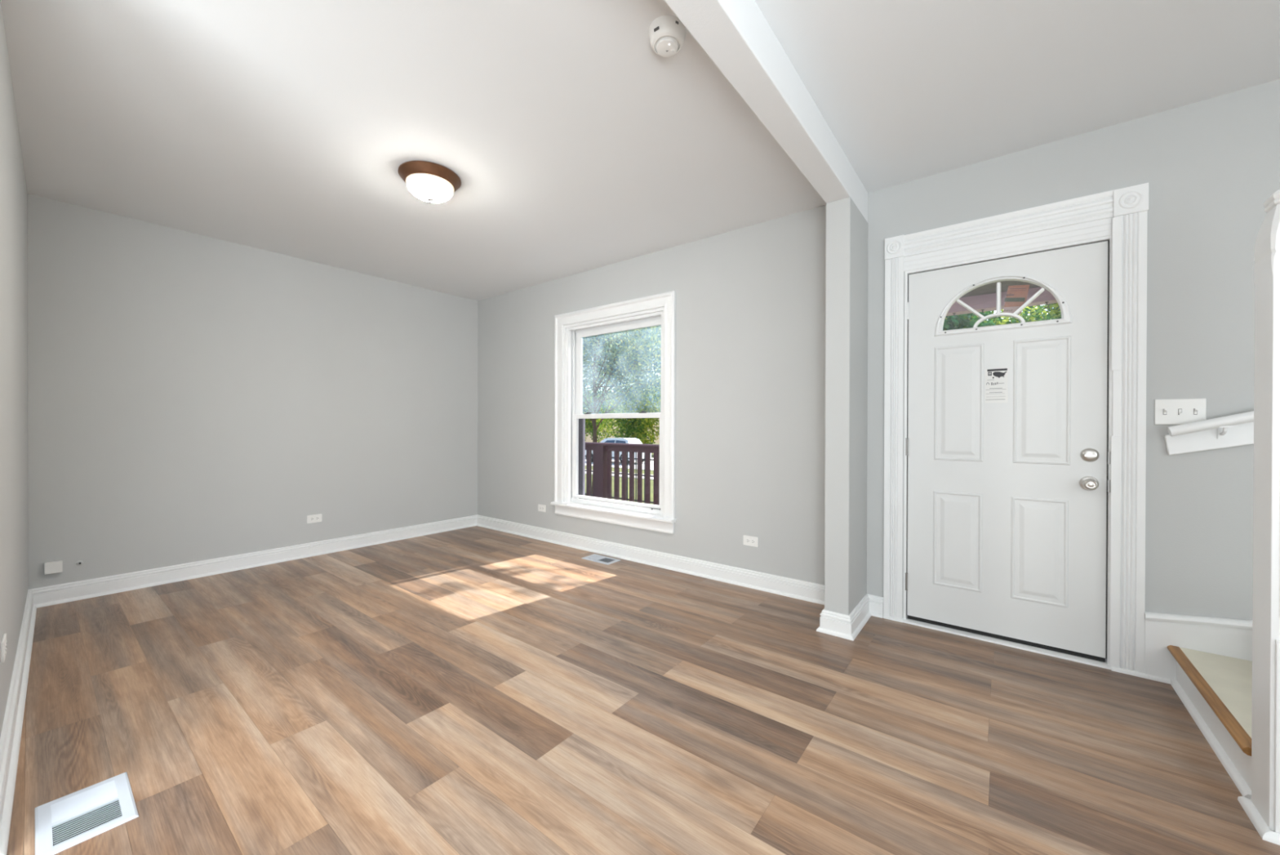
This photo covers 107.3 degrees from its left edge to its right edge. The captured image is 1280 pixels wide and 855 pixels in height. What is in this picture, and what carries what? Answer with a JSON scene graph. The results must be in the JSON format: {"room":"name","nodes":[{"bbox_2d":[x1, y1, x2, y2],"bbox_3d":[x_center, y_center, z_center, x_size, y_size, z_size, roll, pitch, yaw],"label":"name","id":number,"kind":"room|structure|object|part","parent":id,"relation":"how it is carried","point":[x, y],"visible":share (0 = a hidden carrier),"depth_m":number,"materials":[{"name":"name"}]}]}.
{"room":"empty living room","nodes":[
{"label":"empty living room","id":0,"kind":"room"},
{"bbox_2d":[0,0,28,737],"bbox_3d":[-2.811,-0.159,2.037,2.754,2.600,0.130,0,0,39],"label":"wall","id":1,"kind":"structure","parent":0,"point":[14,564],"depth_m":1.98,"materials":[{"name":"grey paint"}]},
{"bbox_2d":[0,632,6,662],"bbox_3d":[-2.192,0.759,1.625,0.114,0.070,0.008,0,0,39],"label":"power outlet","id":2,"kind":"object","parent":1,"relation":"attached to","point":[3,645],"visible":1,"depth_m":1.60,"materials":[{"name":"white plastic"}]},
{"bbox_2d":[0,589,36,854],"bbox_3d":[-2.764,1.082,2.106,2.750,0.118,0.034,0,0,39],"label":"baseboard","id":3,"kind":"structure","parent":1,"relation":"attached to","point":[11,730],"depth_m":1.71,"materials":[{"name":"white paint"}]},
{"bbox_2d":[27,193,477,589],"bbox_3d":[-4.243,-0.135,2.556,0.150,2.660,7.500,0,0,38],"label":"wall","id":4,"kind":"structure","parent":0,"point":[192,397],"depth_m":3.67,"materials":[{"name":"grey paint"}]},
{"bbox_2d":[44,560,62,574],"bbox_3d":[-3.767,0.897,3.026,0.036,0.072,0.072,0,0,38],"label":"wall box","id":5,"kind":"object","parent":4,"relation":"attached to","point":[55,566],"visible":1,"depth_m":3.02,"materials":[{"name":"white plastic"}]},
{"bbox_2d":[75,560,83,565],"bbox_3d":[-3.708,0.898,3.119,0.015,0.032,0.032,0,0,38],"label":"cable jack","id":6,"kind":"object","parent":4,"relation":"attached to","point":[78,562],"visible":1,"depth_m":3.12,"materials":[{"name":"grey paint"}]},
{"bbox_2d":[30,514,477,607],"bbox_3d":[-2.852,1.075,4.208,0.034,0.118,3.187,0,0,38],"label":"baseboard","id":7,"kind":"structure","parent":4,"relation":"attached to","point":[45,596],"depth_m":3.68,"materials":[{"name":"white paint"}]},
{"bbox_2d":[306,513,321,523],"bbox_3d":[-2.888,0.809,4.182,0.008,0.070,0.114,0,0,38],"label":"power outlet","id":8,"kind":"object","parent":4,"relation":"attached to","point":[314,517],"visible":1,"depth_m":4.18,"materials":[{"name":"white plastic"}]},
{"bbox_2d":[0,0,1279,301],"bbox_3d":[-0.828,-1.507,0.016,8.650,0.120,7.670,0,0,38],"label":"ceiling","id":9,"kind":"structure","parent":0,"point":[287,127],"depth_m":2.13,"materials":[{"name":"white paint"}]},
{"bbox_2d":[398,160,461,203],"bbox_3d":[-1.214,-1.378,2.729,0.334,0.159,0.334,0,0,38],"label":"ceiling light","id":10,"kind":"object","parent":9,"relation":"attached to","point":[431,182],"visible":1,"depth_m":2.64,"materials":[{"name":"white glass"}]},
{"bbox_3d":[-1.214,-1.364,2.729,0.256,0.086,0.256,0,0,38],"label":"lamp shade","id":11,"kind":"part","parent":10,"relation":"part of","materials":[{"name":"white glass"}]},
{"bbox_2d":[648,15,685,57],"bbox_3d":[0.099,-1.418,1.726,0.136,0.065,0.136,0,0,38],"label":"smoke detector","id":12,"kind":"object","parent":9,"relation":"attached to","point":[666,33],"visible":0.99,"depth_m":1.69,"materials":[{"name":"white plastic"}]},
{"bbox_2d":[664,0,868,222],"bbox_3d":[-0.476,-1.355,0.584,0.129,0.187,6.000,0,0,38],"label":"beam","id":13,"kind":"structure","parent":9,"relation":"attached to","point":[735,35],"depth_m":1.79,"materials":[{"name":"white paint"}]},
{"bbox_2d":[6,525,1279,854],"bbox_3d":[-0.830,1.183,-0.011,8.600,0.060,7.620,0,0,38],"label":"floor","id":14,"kind":"structure","parent":0,"point":[475,690],"depth_m":1.82,"materials":[{"name":"brown wood"}]},
{"bbox_2d":[34,772,138,854],"bbox_3d":[-1.648,1.143,1.402,0.287,0.006,0.188,0,0,38],"label":"floor vent","id":15,"kind":"object","parent":14,"relation":"in","point":[64,822],"visible":1,"depth_m":1.39,"materials":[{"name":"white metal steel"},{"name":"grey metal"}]},
{"bbox_2d":[581,553,620,564],"bbox_3d":[-0.337,1.137,4.074,0.311,0.006,0.168,0,0,38],"label":"floor vent","id":16,"kind":"object","parent":14,"relation":"in","point":[595,557],"visible":1,"depth_m":4.07,"materials":[{"name":"white metal"}]},
{"bbox_2d":[1144,611,1252,799],"bbox_3d":[2.664,0.895,1.392,1.484,0.524,0.878,0,0,38],"label":"staircase","id":17,"kind":"structure","parent":14,"relation":"on","point":[1207,660],"depth_m":1.96,"materials":[{"name":"white paint"}]},
{"bbox_3d":[2.146,1.144,1.793,0.020,0.021,0.842,0,0,38],"label":"shoe moulding","id":18,"kind":"part","parent":17,"relation":"part of","materials":[{"name":"white paint"}]},
{"bbox_2d":[1237,188,1279,844],"bbox_3d":[1.874,0.232,1.334,0.180,1.848,0.180,0,0,38],"label":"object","id":19,"kind":"object","parent":14,"relation":"on","point":[1263,810],"visible":1,"depth_m":1.35,"materials":[{"name":"white paint"}]},
{"bbox_3d":[1.871,1.145,1.337,0.180,0.022,0.180,0,0,38],"label":"shoe moulding","id":20,"kind":"part","parent":19,"relation":"part of","materials":[{"name":"white paint"}]},
{"bbox_3d":[1.835,0.396,1.284,0.124,1.520,0.011,0,0,38],"label":"panel","id":21,"kind":"part","parent":19,"relation":"part of","materials":[{"name":"white paint"}]},
{"bbox_2d":[477,79,1279,619],"bbox_3d":[1.502,-0.121,2.950,8.750,2.660,0.160,0,0,38],"label":"wall","id":22,"kind":"structure","parent":0,"point":[750,404],"depth_m":3.08,"materials":[{"name":"grey paint"}]},
{"bbox_2d":[537,504,546,511],"bbox_3d":[-0.995,0.819,4.780,0.114,0.070,0.008,0,0,38],"label":"power outlet","id":23,"kind":"object","parent":22,"relation":"attached to","point":[542,508],"visible":1,"depth_m":4.77,"materials":[{"name":"white plastic"}]},
{"bbox_2d":[550,290,675,533],"bbox_3d":[-0.233,-0.123,4.274,1.427,1.950,0.252,0,0,38],"label":"window","id":24,"kind":"structure","parent":22,"relation":"in","point":[569,417],"depth_m":4.32,"materials":[{"name":"white paint"}]},
{"bbox_3d":[-0.549,0.298,4.618,0.017,0.800,0.013,0,0,38],"label":"screen frame","id":25,"kind":"part","parent":24,"relation":"part of","materials":[{"name":"white metal"}]},
{"bbox_3d":[-0.224,0.278,4.276,1.076,0.808,0.030,0,0,38],"label":"sash","id":26,"kind":"part","parent":24,"relation":"part of","materials":[{"name":"white paint"}]},
{"bbox_3d":[-0.179,-0.508,4.292,1.105,0.840,0.028,0,0,38],"label":"sash","id":27,"kind":"part","parent":24,"relation":"part of","materials":[{"name":"clear glass"}]},
{"bbox_2d":[476,514,883,617],"bbox_3d":[-0.214,1.082,4.159,4.266,0.118,0.034,0,0,38],"label":"baseboard","id":28,"kind":"structure","parent":22,"relation":"attached to","point":[774,584],"depth_m":3.73,"materials":[{"name":"white paint"}]},
{"bbox_2d":[742,534,758,546],"bbox_3d":[0.796,0.818,3.392,0.114,0.070,0.008,0,0,38],"label":"power outlet","id":29,"kind":"object","parent":22,"relation":"attached to","point":[747,540],"visible":1,"depth_m":3.39,"materials":[{"name":"white plastic"}]},
{"bbox_2d":[816,593,871,640],"bbox_3d":[1.214,1.090,2.781,0.197,0.118,0.462,0,0,38],"label":"baseboard","id":30,"kind":"structure","parent":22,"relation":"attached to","point":[835,624],"depth_m":2.63,"materials":[{"name":"white paint"}]},
{"bbox_2d":[824,196,867,615],"bbox_3d":[1.227,-0.058,2.791,0.129,2.413,0.428,0,0,38],"label":"pilaster","id":31,"kind":"object","parent":22,"relation":"attached to","point":[846,228],"visible":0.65,"depth_m":2.64,"materials":[{"name":"grey paint"}]},
{"bbox_2d":[902,235,1112,669],"bbox_3d":[1.941,0.114,2.561,0.878,2.075,0.198,0,0,38],"label":"door","id":32,"kind":"structure","parent":22,"relation":"in","point":[1006,505],"depth_m":2.49,"materials":[{"name":"white paint"}]},
{"bbox_3d":[1.780,0.634,2.646,0.228,0.540,0.006,0,0,38],"label":"raised panel","id":33,"kind":"part","parent":32,"relation":"part of","materials":[{"name":"white paint"}]},
{"bbox_3d":[1.784,-0.137,2.641,0.230,0.648,0.006,0,0,38],"label":"raised panel","id":34,"kind":"part","parent":32,"relation":"part of","materials":[{"name":"white paint"}]},
{"bbox_2d":[984,367,1008,403],"bbox_3d":[1.920,-0.225,2.539,0.099,0.186,0.001,0,0,38],"label":"label","id":35,"kind":"object","parent":32,"relation":"attached to","point":[996,379],"visible":1,"depth_m":2.54,"materials":[{"name":"white paper"}]},
{"bbox_2d":[986,379,1005,399],"bbox_3d":[1.918,-0.204,2.540,0.087,0.109,0.001,0,0,38],"label":"print","id":36,"kind":"object","parent":35,"relation":"attached to","point":[995,388],"depth_m":2.54,"materials":[{"name":"grey paper"}]},
{"bbox_3d":[1.931,-0.667,2.537,0.587,0.291,0.031,0,0,38],"label":"fan light frame","id":37,"kind":"part","parent":32,"relation":"part of","materials":[{"name":"white paint"}]},
{"bbox_2d":[1003,284,1029,314],"bbox_3d":[2.003,-0.680,2.510,0.112,0.160,0.002,0,0,38],"label":"notice","id":38,"kind":"object","parent":32,"relation":"attached to","point":[1016,295],"visible":0.97,"depth_m":2.51,"materials":[{"name":"paper"}]},
{"bbox_3d":[2.057,0.635,2.431,0.226,0.540,0.006,0,0,38],"label":"raised panel","id":39,"kind":"part","parent":32,"relation":"part of","materials":[{"name":"white paint"}]},
{"bbox_3d":[2.064,-0.136,2.425,0.226,0.648,0.006,0,0,38],"label":"raised panel","id":40,"kind":"part","parent":32,"relation":"part of","materials":[{"name":"white paint"}]},
{"bbox_3d":[2.187,0.275,2.290,0.070,0.070,0.070,0,0,38],"label":"knob","id":41,"kind":"part","parent":32,"relation":"part of","materials":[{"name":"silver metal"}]},
{"bbox_3d":[2.252,0.281,2.262,0.010,0.060,0.002,0,0,38],"label":"strike plate","id":42,"kind":"part","parent":32,"relation":"part of","materials":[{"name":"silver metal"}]},
{"bbox_3d":[2.253,0.145,2.262,0.010,0.060,0.002,0,0,38],"label":"strike plate","id":43,"kind":"part","parent":32,"relation":"part of","materials":[{"name":"silver metal"}]},
{"bbox_2d":[883,182,1170,684],"bbox_3d":[1.938,0.009,2.488,1.172,2.286,0.036,0,0,38],"label":"door frame","id":44,"kind":"structure","parent":22,"relation":"attached to","point":[1122,214],"depth_m":2.24,"materials":[{"name":"white paint"}]},
{"bbox_3d":[1.520,0.070,2.822,0.100,2.160,0.020,0,0,38],"label":"casing","id":45,"kind":"part","parent":44,"relation":"part of","materials":[{"name":"white paint"}]},
{"bbox_3d":[1.910,-1.068,2.516,0.882,0.124,0.024,0,0,38],"label":"head casing","id":46,"kind":"part","parent":44,"relation":"part of","materials":[{"name":"white paint"}]},
{"bbox_3d":[1.935,1.143,2.492,1.171,0.018,0.036,0,0,38],"label":"shoe moulding","id":47,"kind":"part","parent":44,"relation":"part of","materials":[{"name":"white paint"}]},
{"bbox_3d":[2.300,0.076,2.218,0.110,2.155,0.020,0,0,38],"label":"casing","id":48,"kind":"part","parent":44,"relation":"part of","materials":[{"name":"white paint"}]},
{"bbox_2d":[1154,398,1206,424],"bbox_3d":[2.429,-0.071,2.118,0.156,0.116,0.020,0,0,38],"label":"light switch","id":49,"kind":"object","parent":22,"relation":"attached to","point":[1182,411],"visible":0.88,"depth_m":2.12,"materials":[{"name":"white plastic"}]},
{"bbox_2d":[1164,410,1253,454],"bbox_3d":[2.801,-0.089,1.790,1.087,0.433,0.084,0,0,38],"label":"handrail","id":50,"kind":"object","parent":22,"relation":"attached to","point":[1236,429],"visible":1,"depth_m":2.04,"materials":[{"name":"white paint"}]},
{"bbox_3d":[2.789,-0.132,1.774,1.087,0.348,0.043,0,0,38],"label":"rail","id":51,"kind":"part","parent":50,"relation":"part of","materials":[{"name":"white paint"}]},
{"label":"outside","id":52,"kind":"structure","parent":0,"visible":0},
{"bbox_2d":[585,443,659,504],"bbox_3d":[22.659,2.271,37.169,60.000,0.300,79.830,0,0,38],"label":"lawn","id":53,"kind":"structure","parent":52,"point":[652,454],"depth_m":17.29,"materials":[{"name":"green plant"}]},
{"bbox_2d":[582,387,620,442],"bbox_3d":[-4.408,-0.876,42.354,6.144,5.936,6.416,0,0,-18],"label":"street tree","id":54,"kind":"object","parent":53,"relation":"on","point":[588,424],"visible":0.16,"depth_m":41.30,"materials":[{"name":"green plant"}]},
{"bbox_2d":[582,324,661,496],"bbox_3d":[-0.301,-2.324,15.149,7.043,9.022,7.220,0,0,-22],"label":"shade tree","id":55,"kind":"object","parent":53,"relation":"on","point":[640,357],"visible":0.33,"depth_m":13.53,"materials":[{"name":"green plant"}]},
{"bbox_2d":[585,449,659,502],"bbox_3d":[0.881,1.335,11.179,7.800,1.630,0.025,0,0,38],"label":"iron fence","id":56,"kind":"object","parent":53,"relation":"on","point":[635,458],"visible":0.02,"depth_m":11.94,"materials":[{"name":"black"}]},
{"bbox_3d":[0.879,1.853,11.180,7.800,0.035,0.025,0,0,38],"label":"fence rail","id":57,"kind":"part","parent":56,"relation":"part of","materials":[{"name":"black"}]},
{"bbox_3d":[0.881,1.203,11.178,7.800,0.035,0.025,0,0,38],"label":"fence rail","id":58,"kind":"part","parent":56,"relation":"part of","materials":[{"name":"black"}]},
{"bbox_3d":[0.882,0.803,11.177,7.800,0.035,0.025,0,0,38],"label":"fence rail","id":59,"kind":"part","parent":56,"relation":"part of","materials":[{"name":"black wood"}]},
{"bbox_2d":[596,377,660,444],"bbox_3d":[0.166,-0.867,35.451,6.960,5.989,6.367,0,0,33],"label":"street tree","id":60,"kind":"object","parent":53,"relation":"on","point":[628,426],"visible":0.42,"depth_m":34.67,"materials":[{"name":"green plant"}]},
{"bbox_2d":[942,311,995,330],"bbox_3d":[6.153,-0.626,10.139,2.421,5.692,2.365,0,0,38],"label":"tree","id":61,"kind":"object","parent":53,"relation":"on","point":[966,320],"visible":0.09,"depth_m":9.02,"materials":[{"name":"green plant"}]},
{"bbox_2d":[985,304,1056,326],"bbox_3d":[14.702,-2.006,18.575,6.385,8.443,5.862,0,0,38],"label":"street tree","id":62,"kind":"object","parent":53,"relation":"on","point":[1035,312],"visible":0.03,"depth_m":17.66,"materials":[{"name":"green plant"}]},
{"bbox_2d":[1041,302,1061,319],"bbox_3d":[8.501,-0.546,8.314,2.191,5.557,2.194,0,0,38],"label":"tree","id":63,"kind":"object","parent":53,"relation":"on","point":[1055,313],"visible":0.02,"depth_m":8.80,"materials":[{"name":"green plant"}]},
{"bbox_3d":[0.246,1.683,5.301,10.000,0.970,1.974,0,0,38],"label":"porch deck","id":64,"kind":"object","parent":53,"relation":"on","visible":0},
{"bbox_2d":[579,441,659,507],"bbox_3d":[-0.529,0.706,6.824,6.300,0.970,0.145,0,0,38],"label":"porch railing","id":65,"kind":"object","parent":64,"relation":"on","point":[602,451],"visible":0.12,"depth_m":6.58,"materials":[{"name":"brown wood"}]},
{"bbox_3d":[-0.542,0.725,6.831,0.140,0.932,0.140,0,0,38],"label":"railing post","id":66,"kind":"part","parent":65,"relation":"part of","materials":[{"name":"brown wood"}]},
{"bbox_3d":[-0.528,1.066,6.827,6.300,0.070,0.044,0,0,38],"label":"rail","id":67,"kind":"part","parent":65,"relation":"part of","materials":[{"name":"white wood"}]},
{"bbox_3d":[-0.526,0.296,6.825,6.300,0.079,0.044,0,0,38],"label":"rail","id":68,"kind":"part","parent":65,"relation":"part of","materials":[{"name":"brown wood"}]},
{"bbox_3d":[-0.526,0.238,6.824,6.300,0.035,0.140,0,0,38],"label":"rail","id":69,"kind":"part","parent":65,"relation":"part of","materials":[{"name":"brown wood"}]},
{"bbox_2d":[946,280,1057,315],"bbox_3d":[3.222,-0.272,3.087,3.600,2.970,2.155,0,0,38],"label":"porch roof","id":70,"kind":"structure","parent":64,"relation":"on","point":[983,297],"depth_m":4.01,"materials":[{"name":"paint"}]},
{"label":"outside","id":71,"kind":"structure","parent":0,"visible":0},
{"bbox_2d":[585,469,653,479],"bbox_3d":[6.009,2.134,15.679,60.000,0.030,1.400,0,0,38],"label":"sidewalk","id":72,"kind":"structure","parent":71,"point":[612,474],"depth_m":20.36,"materials":[{"name":"concrete"}]},
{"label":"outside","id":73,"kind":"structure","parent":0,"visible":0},
{"bbox_2d":[585,457,653,470],"bbox_3d":[3.816,2.102,25.095,75.000,0.020,7.000,0,0,38],"label":"street","id":74,"kind":"structure","parent":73,"point":[651,461],"depth_m":26.09,"materials":[{"name":"grey asphalt"}]},
{"bbox_2d":[585,437,651,463],"bbox_3d":[-1.458,1.344,27.916,4.100,1.470,1.730,0,0,35],"label":"car","id":75,"kind":"object","parent":74,"relation":"on","point":[618,440],"visible":0.2,"depth_m":27.03,"materials":[{"name":"white paint"}]}
]}

